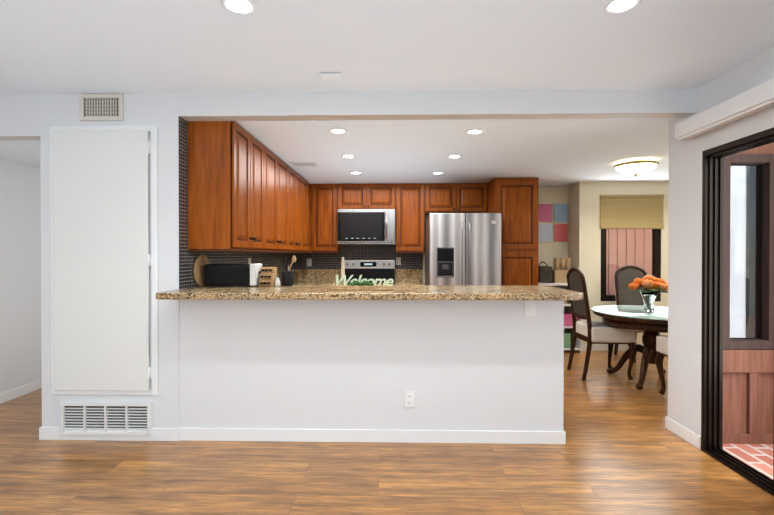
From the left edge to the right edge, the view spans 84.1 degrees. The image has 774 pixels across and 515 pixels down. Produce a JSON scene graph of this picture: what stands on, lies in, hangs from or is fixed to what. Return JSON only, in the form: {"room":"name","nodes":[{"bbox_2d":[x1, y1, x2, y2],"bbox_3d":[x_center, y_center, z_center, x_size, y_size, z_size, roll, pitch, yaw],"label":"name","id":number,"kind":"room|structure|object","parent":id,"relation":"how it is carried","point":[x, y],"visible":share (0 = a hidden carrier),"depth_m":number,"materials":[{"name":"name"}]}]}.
{"room":"living room","nodes":[
{"label":"living room","id":0,"kind":"room"},
{"bbox_2d":[0,140,39,168],"bbox_3d":[-2.959,-1.042,5.100,0.990,0.300,3.730,0,0,1],"label":"ceiling","id":1,"kind":"structure","parent":0,"point":[26,153],"depth_m":3.61,"materials":[{"name":"white paint"}]},
{"bbox_2d":[0,159,41,393],"bbox_3d":[-3.592,0.076,2.235,0.150,2.500,9.800,0,0,1],"label":"wall","id":2,"kind":"structure","parent":0,"point":[20,275],"depth_m":4.06,"materials":[{"name":"white paint"}]},
{"bbox_2d":[0,379,41,403],"bbox_3d":[-3.511,1.282,2.241,0.012,0.090,9.500,0,0,1],"label":"baseboard","id":3,"kind":"structure","parent":2,"relation":"attached to","point":[19,391],"depth_m":4.06,"materials":[{"name":"white wood"}]},
{"bbox_2d":[40,93,187,440],"bbox_3d":[-1.964,0.060,4.860,1.010,2.500,3.520,0,0,1],"label":"wall","id":4,"kind":"structure","parent":0,"point":[160,110],"depth_m":3.10,"materials":[{"name":"white paint"}]},
{"bbox_2d":[79,93,123,120],"bbox_3d":[-2.051,-1.079,3.084,0.314,0.191,0.016,0,0,1],"label":"air vent","id":5,"kind":"object","parent":4,"relation":"in","point":[101,107],"visible":0.98,"depth_m":3.08,"materials":[{"name":"beige metal"}]},
{"bbox_2d":[50,126,158,394],"bbox_3d":[-2.036,0.022,3.082,0.779,1.934,0.034,0,0,1],"label":"door","id":6,"kind":"structure","parent":4,"relation":"attached to","point":[103,260],"depth_m":3.07,"materials":[{"name":"white"}]},
{"bbox_2d":[60,402,151,435],"bbox_3d":[-2.026,1.163,3.095,0.663,0.237,0.022,0,0,1],"label":"air vent","id":7,"kind":"object","parent":4,"relation":"in","point":[104,416],"visible":1,"depth_m":3.09,"materials":[{"name":"white metal"}]},
{"bbox_2d":[188,121,267,252],"bbox_3d":[-1.307,-0.554,3.604,0.343,0.973,0.801,0,0,1],"label":"upper cabinet","id":8,"kind":"object","parent":4,"relation":"attached to","point":[247,192],"depth_m":3.21,"materials":[{"name":"brown wood"}]},
{"bbox_2d":[178,116,293,288],"bbox_3d":[-1.458,-0.322,4.786,0.006,1.405,3.400,0,0,1],"label":"backsplash","id":9,"kind":"structure","parent":4,"relation":"attached to","point":[187,258],"depth_m":3.20,"materials":[{"name":"tile"}]},
{"bbox_2d":[268,149,291,252],"bbox_3d":[-1.290,-0.559,4.381,0.343,0.973,0.986,0,0,1],"label":"upper cabinet","id":10,"kind":"object","parent":4,"relation":"attached to","point":[279,173],"depth_m":4.47,"materials":[{"name":"brown wood"}]},
{"bbox_2d":[292,169,303,252],"bbox_3d":[-1.272,-0.565,5.188,0.343,0.973,0.861,0,0,1],"label":"upper cabinet","id":11,"kind":"object","parent":4,"relation":"attached to","point":[297,180],"depth_m":5.28,"materials":[{"name":"brown wood"}]},
{"bbox_2d":[304,179,307,252],"bbox_3d":[-1.260,-0.568,5.725,0.343,0.973,0.445,0,0,1],"label":"upper cabinet","id":12,"kind":"object","parent":4,"relation":"attached to","point":[305,182],"depth_m":5.80,"materials":[{"name":"brown wood"}]},
{"bbox_2d":[308,183,315,252],"bbox_3d":[-1.218,-0.571,6.185,0.407,0.973,0.586,0,0,1],"label":"upper cabinet","id":13,"kind":"object","parent":4,"relation":"attached to","point":[311,187],"depth_m":6.13,"materials":[{"name":"brown wood"}]},
{"bbox_2d":[0,89,695,430],"bbox_3d":[-0.667,0.071,3.131,5.660,2.500,0.120,0,0,1],"label":"wall","id":14,"kind":"structure","parent":0,"point":[491,365],"depth_m":3.07,"materials":[{"name":"white paint"}]},
{"bbox_2d":[39,426,565,443],"bbox_3d":[-0.613,1.276,3.078,3.754,0.090,0.025,0,0,1],"label":"baseboard","id":15,"kind":"structure","parent":14,"relation":"attached to","point":[354,435],"depth_m":3.05,"materials":[{"name":"white wood"}]},
{"bbox_2d":[156,285,582,299],"bbox_3d":[-0.108,0.252,3.160,2.815,0.045,0.740,0,0,1],"label":"countertop","id":16,"kind":"structure","parent":14,"relation":"on","point":[441,292],"depth_m":2.82,"materials":[{"name":"beige stone"}]},
{"bbox_2d":[193,255,208,285],"bbox_3d":[-1.470,0.102,3.409,0.018,0.250,0.250,0,0,1],"label":"cutting board","id":17,"kind":"object","parent":16,"relation":"on","point":[201,261],"visible":0.85,"depth_m":3.37,"materials":[{"name":"brown wood"}]},
{"bbox_2d":[204,263,261,286],"bbox_3d":[-1.217,0.138,3.419,0.427,0.178,0.174,0,0,1],"label":"toaster","id":18,"kind":"object","parent":16,"relation":"on","point":[231,275],"visible":0.9,"depth_m":3.33,"materials":[{"name":"black plastic"}]},
{"bbox_2d":[259,267,276,285],"bbox_3d":[-0.951,0.152,3.413,0.110,0.150,0.170,0,0,1],"label":"knife block","id":19,"kind":"object","parent":16,"relation":"on","point":[268,276],"visible":0.94,"depth_m":3.39,"materials":[{"name":"brown wood"}]},
{"bbox_2d":[274,277,280,285],"bbox_3d":[-0.866,0.192,3.396,0.048,0.070,0.048,0,0,1],"label":"salt shaker","id":20,"kind":"object","parent":16,"relation":"on","point":[277,282],"visible":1,"depth_m":3.38,"materials":[{"name":"white ceramic"}]},
{"bbox_2d":[281,256,295,285],"bbox_3d":[-0.794,0.105,3.474,0.121,0.244,0.100,0,0,1],"label":"utensil crock","id":21,"kind":"object","parent":16,"relation":"on","point":[287,277],"visible":1,"depth_m":3.44,"materials":[{"name":"black ceramic"}]},
{"bbox_2d":[329,257,393,289],"bbox_3d":[-0.177,0.112,3.111,0.460,0.234,0.200,0,0,1],"label":"welcome sign","id":22,"kind":"object","parent":16,"relation":"on","point":[358,284],"visible":1,"depth_m":3.10,"materials":[{"name":"white wood"}]},
{"bbox_2d":[405,391,414,406],"bbox_3d":[0.162,1.011,3.062,0.072,0.115,0.012,0,0,1],"label":"outlet","id":23,"kind":"object","parent":14,"relation":"attached to","point":[409,398],"visible":1,"depth_m":3.06,"materials":[{"name":"white plastic"}]},
{"bbox_2d":[525,300,534,315],"bbox_3d":[1.012,0.356,3.038,0.072,0.115,0.014,0,0,1],"label":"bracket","id":24,"kind":"object","parent":14,"relation":"attached to","point":[529,307],"visible":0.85,"depth_m":3.04,"materials":[{"name":"white plastic"}]},
{"bbox_2d":[0,350,773,514],"bbox_3d":[0.697,1.352,2.149,8.730,0.050,9.800,0,0,1],"label":"floor","id":25,"kind":"structure","parent":0,"point":[619,452],"depth_m":2.64,"materials":[{"name":"brown wood"}]},
{"bbox_2d":[340,260,394,284],"bbox_3d":[-0.282,0.672,6.091,0.780,1.260,0.652,0,0,1],"label":"range","id":26,"kind":"object","parent":25,"relation":"on","point":[373,269],"visible":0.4,"depth_m":6.35,"materials":[{"name":"silver metal"}]},
{"bbox_2d":[425,213,500,284],"bbox_3d":[0.975,0.377,5.704,0.878,1.855,0.968,0,0,1],"label":"refrigerator","id":27,"kind":"object","parent":25,"relation":"on","point":[462,249],"visible":0.44,"depth_m":5.28,"materials":[{"name":"grey metal"}]},
{"bbox_2d":[486,178,538,284],"bbox_3d":[1.716,0.124,6.014,0.578,2.357,0.806,0,0,1],"label":"pantry cabinet","id":28,"kind":"object","parent":25,"relation":"on","point":[513,202],"visible":0.46,"depth_m":5.64,"materials":[{"name":"brown wood"}]},
{"bbox_2d":[538,282,582,352],"bbox_3d":[2.369,0.827,6.117,0.600,0.950,0.555,0,0,1],"label":"sideboard","id":29,"kind":"object","parent":25,"relation":"on","point":[568,327],"visible":0.17,"depth_m":5.88,"materials":[{"name":"white plastic"}]},
{"bbox_2d":[538,261,552,282],"bbox_3d":[2.204,0.202,6.070,0.190,0.297,0.260,0,0,1],"label":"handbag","id":30,"kind":"object","parent":29,"relation":"on","point":[545,274],"visible":0.69,"depth_m":5.94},
{"bbox_2d":[552,269,568,282],"bbox_3d":[2.443,0.261,6.052,0.250,0.179,0.285,0,0,1],"label":"cardboard box","id":31,"kind":"object","parent":29,"relation":"on","point":[559,275],"visible":0.42,"depth_m":5.92,"materials":[{"name":"beige cardboard"}]},
{"bbox_2d":[553,258,570,269],"bbox_3d":[2.442,0.091,5.994,0.234,0.160,0.084,0,0,1],"label":"paper cups","id":32,"kind":"object","parent":31,"relation":"on","point":[561,263],"visible":0.98,"depth_m":5.96,"materials":[{"name":"beige"}]},
{"bbox_2d":[566,267,636,379],"bbox_3d":[2.358,0.711,4.789,0.579,1.206,0.542,0,0,1],"label":"dining chair","id":33,"kind":"object","parent":25,"relation":"on","point":[589,332],"visible":0.96,"depth_m":4.59,"materials":[{"name":"brown wood"}]},
{"bbox_2d":[591,305,667,389],"bbox_3d":[2.805,0.942,4.551,1.164,0.740,1.164,0,0,1],"label":"dining table","id":34,"kind":"object","parent":25,"relation":"on","point":[651,325],"visible":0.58,"depth_m":4.42,"materials":[{"name":"brown wood"}]},
{"bbox_2d":[628,275,667,311],"bbox_3d":[2.760,0.375,4.528,0.438,0.389,0.409,0,0,1],"label":"flower vase","id":35,"kind":"object","parent":34,"relation":"on","point":[650,283],"visible":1,"depth_m":4.48,"materials":[{"name":"clear glass"}]},
{"bbox_2d":[614,265,667,362],"bbox_3d":[3.256,0.706,5.497,0.542,1.206,0.579,0,0,1],"label":"dining chair","id":36,"kind":"object","parent":25,"relation":"on","point":[624,278],"visible":0.33,"depth_m":5.72,"materials":[{"name":"brown wood"}]},
{"bbox_2d":[655,335,667,394],"bbox_3d":[2.840,0.717,3.851,0.542,1.206,0.579,0,0,1],"label":"dining chair","id":37,"kind":"object","parent":25,"relation":"on","point":[662,346],"visible":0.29,"depth_m":4.08,"materials":[{"name":"white fabric"}]},
{"bbox_3d":[-0.082,0.866,4.821,2.735,0.888,3.265,0,0,1],"label":"base cabinet","id":38,"kind":"object","parent":25,"relation":"on","visible":0},
{"bbox_2d":[293,269,332,284],"bbox_3d":[-1.121,0.302,4.841,0.660,0.235,3.268,0,0,1],"label":"backsplash","id":39,"kind":"structure","parent":38,"relation":"on","point":[328,276],"depth_m":6.45,"materials":[{"name":"beige stone"}]},
{"bbox_2d":[331,269,340,284],"bbox_3d":[-0.719,0.294,6.145,0.088,0.235,0.642,0,0,1],"label":"backsplash","id":40,"kind":"structure","parent":38,"relation":"on","point":[334,272],"depth_m":6.45,"materials":[{"name":"beige stone"}]},
{"bbox_2d":[395,269,424,284],"bbox_3d":[0.320,0.294,6.123,0.413,0.235,0.642,0,0,1],"label":"backsplash","id":41,"kind":"structure","parent":38,"relation":"on","point":[402,276],"depth_m":6.42,"materials":[{"name":"stone"}]},
{"bbox_2d":[0,0,773,94],"bbox_3d":[-0.732,-1.210,0.163,5.960,0.100,5.800,0,0,1],"label":"ceiling","id":42,"kind":"structure","parent":0,"point":[118,46],"depth_m":2.38,"materials":[{"name":"white paint"}]},
{"bbox_2d":[221,0,255,14],"bbox_3d":[-0.686,-1.167,1.986,0.156,0.008,0.156,0,0,1],"label":"recessed light","id":43,"kind":"object","parent":42,"relation":"in","point":[243,7],"visible":1,"depth_m":2.00,"materials":[{"name":"white"}]},
{"bbox_2d":[319,73,342,81],"bbox_3d":[-0.359,-1.167,2.781,0.140,0.017,0.110,0,0,1],"label":"smoke detector","id":44,"kind":"object","parent":42,"relation":"attached to","point":[331,77],"visible":1,"depth_m":2.76,"materials":[{"name":"white plastic"}]},
{"bbox_2d":[603,0,641,13],"bbox_3d":[1.085,-1.167,1.980,0.156,0.008,0.156,0,0,1],"label":"recessed light","id":45,"kind":"object","parent":42,"relation":"in","point":[615,6],"visible":1,"depth_m":1.99,"materials":[{"name":"white plastic"}]},
{"bbox_2d":[235,118,676,185],"bbox_3d":[1.831,-1.120,4.829,6.580,0.140,3.400,0,0,1],"label":"ceiling","id":46,"kind":"structure","parent":0,"point":[557,152],"depth_m":4.12,"materials":[{"name":"white paint"}]},
{"bbox_2d":[289,162,319,166],"bbox_3d":[-0.920,-1.043,4.810,0.300,0.013,0.220,0,0,1],"label":"ceiling vent","id":47,"kind":"object","parent":46,"relation":"in","point":[305,164],"visible":1,"depth_m":4.79,"materials":[{"name":"white metal"}]},
{"bbox_2d":[329,128,346,133],"bbox_3d":[-0.403,-1.037,3.523,0.148,0.008,0.148,0,0,1],"label":"recessed light","id":48,"kind":"object","parent":46,"relation":"in","point":[337,130],"visible":1,"depth_m":3.51,"materials":[{"name":"white plastic"}]},
{"bbox_2d":[341,154,355,157],"bbox_3d":[-0.398,-1.043,4.428,0.148,0.008,0.148,0,0,1],"label":"recessed light","id":49,"kind":"object","parent":46,"relation":"in","point":[348,156],"visible":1,"depth_m":4.42,"materials":[{"name":"white plastic"}]},
{"bbox_2d":[447,154,461,157],"bbox_3d":[0.697,-1.043,4.434,0.148,0.008,0.148,0,0,1],"label":"recessed light","id":50,"kind":"object","parent":46,"relation":"in","point":[454,156],"visible":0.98,"depth_m":4.44,"materials":[{"name":"white"}]},
{"bbox_2d":[466,129,483,133],"bbox_3d":[0.727,-1.037,3.543,0.148,0.008,0.148,0,0,1],"label":"recessed light","id":51,"kind":"object","parent":46,"relation":"in","point":[475,131],"visible":0.98,"depth_m":3.54,"materials":[{"name":"white"}]},
{"bbox_2d":[614,160,658,176],"bbox_3d":[2.719,-0.966,4.690,0.430,0.165,0.430,0,0,1],"label":"dome pendant light","id":52,"kind":"object","parent":46,"relation":"hanging from","point":[635,167],"visible":1,"depth_m":4.57,"materials":[{"name":"white glass"}]},
{"bbox_2d":[395,186,567,283],"bbox_3d":[0.698,0.119,6.502,4.240,2.360,0.120,0,0,1],"label":"wall","id":53,"kind":"structure","parent":0,"point":[548,252],"depth_m":6.40,"materials":[{"name":"beige paint"}]},
{"bbox_2d":[307,259,311,265],"bbox_3d":[-1.173,0.074,6.470,0.072,0.115,0.012,0,0,1],"label":"outlet","id":54,"kind":"object","parent":53,"relation":"attached to","point":[309,262],"visible":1,"depth_m":6.47,"materials":[{"name":"white plastic"}]},
{"bbox_2d":[316,184,339,252],"bbox_3d":[-0.902,-0.572,6.299,0.400,0.973,0.344,0,0,1],"label":"upper cabinet","id":55,"kind":"object","parent":53,"relation":"attached to","point":[327,195],"depth_m":6.13,"materials":[{"name":"brown wood"}]},
{"bbox_2d":[294,244,422,281],"bbox_3d":[-0.429,0.085,6.464,1.930,0.570,0.006,0,0,1],"label":"backsplash","id":56,"kind":"structure","parent":53,"relation":"attached to","point":[349,252],"depth_m":6.46,"materials":[{"name":"tile"}]},
{"bbox_2d":[340,183,395,211],"bbox_3d":[-0.287,-0.872,6.283,0.830,0.373,0.344,0,0,1],"label":"upper cabinet","id":57,"kind":"object","parent":53,"relation":"attached to","point":[352,196],"depth_m":6.12,"materials":[{"name":"brown wood"}]},
{"bbox_2d":[337,209,394,244],"bbox_3d":[-0.288,-0.435,6.218,0.818,0.492,0.468,0,0,1],"label":"microwave","id":58,"kind":"object","parent":57,"relation":"attached to","point":[365,226],"visible":1,"depth_m":6.03,"materials":[{"name":"silver metal"}]},
{"bbox_2d":[396,257,400,264],"bbox_3d":[0.171,0.054,6.441,0.072,0.115,0.012,0,0,1],"label":"outlet","id":59,"kind":"object","parent":53,"relation":"attached to","point":[398,260],"visible":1,"depth_m":6.44,"materials":[{"name":"white plastic"}]},
{"bbox_2d":[396,183,427,252],"bbox_3d":[0.335,-0.572,6.272,0.415,0.973,0.344,0,0,1],"label":"upper cabinet","id":60,"kind":"object","parent":53,"relation":"attached to","point":[411,198],"depth_m":6.10,"materials":[{"name":"brown wood"}]},
{"bbox_2d":[428,183,486,213],"bbox_3d":[0.985,-0.852,6.256,0.886,0.412,0.344,0,0,1],"label":"upper cabinet","id":61,"kind":"object","parent":53,"relation":"attached to","point":[465,198],"depth_m":6.09,"materials":[{"name":"brown wood"}]},
{"bbox_2d":[538,204,551,221],"bbox_3d":[2.350,-0.663,6.384,0.200,0.265,0.030,0,0,1],"label":"picture","id":62,"kind":"object","parent":53,"relation":"attached to","point":[544,212],"visible":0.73,"depth_m":6.37,"materials":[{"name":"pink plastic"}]},
{"bbox_2d":[538,224,551,241],"bbox_3d":[2.350,-0.368,6.386,0.200,0.265,0.030,0,0,1],"label":"picture","id":63,"kind":"object","parent":53,"relation":"attached to","point":[544,232],"visible":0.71,"depth_m":6.37,"materials":[{"name":"grey paper"}]},
{"bbox_2d":[554,204,567,221],"bbox_3d":[2.580,-0.663,6.379,0.200,0.265,0.030,0,0,1],"label":"picture","id":64,"kind":"object","parent":53,"relation":"attached to","point":[560,212],"visible":0.96,"depth_m":6.36,"materials":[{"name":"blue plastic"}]},
{"bbox_2d":[554,224,567,241],"bbox_3d":[2.580,-0.368,6.381,0.200,0.265,0.030,0,0,1],"label":"picture","id":65,"kind":"object","parent":53,"relation":"attached to","point":[560,232],"visible":1,"depth_m":6.37,"materials":[{"name":"red plastic"}]},
{"bbox_2d":[568,181,668,343],"bbox_3d":[3.921,0.121,6.171,2.460,2.360,0.400,0,0,1],"label":"wall","id":66,"kind":"structure","parent":0,"point":[584,242],"depth_m":5.99,"materials":[{"name":"beige paint"}]},
{"bbox_2d":[583,344,643,350],"bbox_3d":[3.526,1.256,6.181,3.010,0.090,0.412,0,0,1],"label":"baseboard","id":67,"kind":"structure","parent":66,"relation":"attached to","point":[604,347],"depth_m":5.99,"materials":[{"name":"white"}]},
{"bbox_2d":[601,229,660,300],"bbox_3d":[3.400,-0.125,6.024,0.835,1.475,0.065,0,0,1],"label":"dining room window","id":68,"kind":"structure","parent":66,"relation":"in","point":[656,252],"depth_m":6.00,"materials":[{"name":"brown metal"}]},
{"bbox_2d":[600,194,663,228],"bbox_3d":[3.399,-0.635,5.957,0.875,0.475,0.038,0,0,1],"label":"blind","id":69,"kind":"object","parent":66,"relation":"attached to","point":[631,211],"visible":1,"depth_m":5.96,"materials":[{"name":"beige fabric"}]},
{"bbox_2d":[668,46,773,436],"bbox_3d":[2.163,0.089,0.333,0.120,2.500,5.950,0,0,1],"label":"wall","id":70,"kind":"structure","parent":0,"point":[684,280],"depth_m":3.05,"materials":[{"name":"white paint"}]},
{"bbox_2d":[665,416,700,449],"bbox_3d":[2.157,1.294,0.347,0.132,0.090,5.962,0,0,1],"label":"baseboard","id":71,"kind":"structure","parent":70,"relation":"attached to","point":[684,433],"depth_m":3.12,"materials":[{"name":"white wood"}]},
{"bbox_2d":[675,78,773,139],"bbox_3d":[2.076,-0.881,1.804,0.112,0.120,2.500,0,0,1],"label":"blind headrail","id":72,"kind":"object","parent":70,"relation":"attached to","point":[758,98],"visible":1,"depth_m":2.57,"materials":[{"name":"white"}]},
{"bbox_2d":[701,127,773,495],"bbox_3d":[2.196,0.305,1.852,0.128,2.048,2.181,0,0,1],"label":"door frame","id":73,"kind":"structure","parent":70,"relation":"attached to","point":[712,302],"depth_m":2.91,"materials":[{"name":"brown metal"}]},
{"label":"outside","id":74,"kind":"structure","parent":0,"visible":0},
{"bbox_2d":[723,444,772,478],"bbox_3d":[5.117,1.378,2.802,5.680,0.050,14.000,0,0,1],"label":"ground","id":75,"kind":"structure","parent":74,"point":[759,457],"depth_m":2.95,"materials":[{"name":"brick"}]},
{"bbox_2d":[606,229,651,294],"bbox_3d":[4.741,0.008,7.433,5.764,2.630,0.060,0,0,1],"label":"fence","id":76,"kind":"object","parent":75,"relation":"on","point":[609,242],"depth_m":7.42,"materials":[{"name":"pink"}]},
{"bbox_2d":[723,142,773,443],"bbox_3d":[4.128,-0.014,3.085,3.670,2.730,0.056,0,0,1],"label":"wall","id":77,"kind":"structure","parent":75,"relation":"on","point":[748,396],"depth_m":3.12,"materials":[{"name":"brown wood"}]},
{"bbox_2d":[723,154,773,348],"bbox_3d":[2.609,-0.042,3.147,0.400,1.405,0.123,0,0,1],"label":"window","id":78,"kind":"structure","parent":77,"relation":"in","point":[748,293],"depth_m":3.14,"materials":[{"name":"brown"}]}
]}

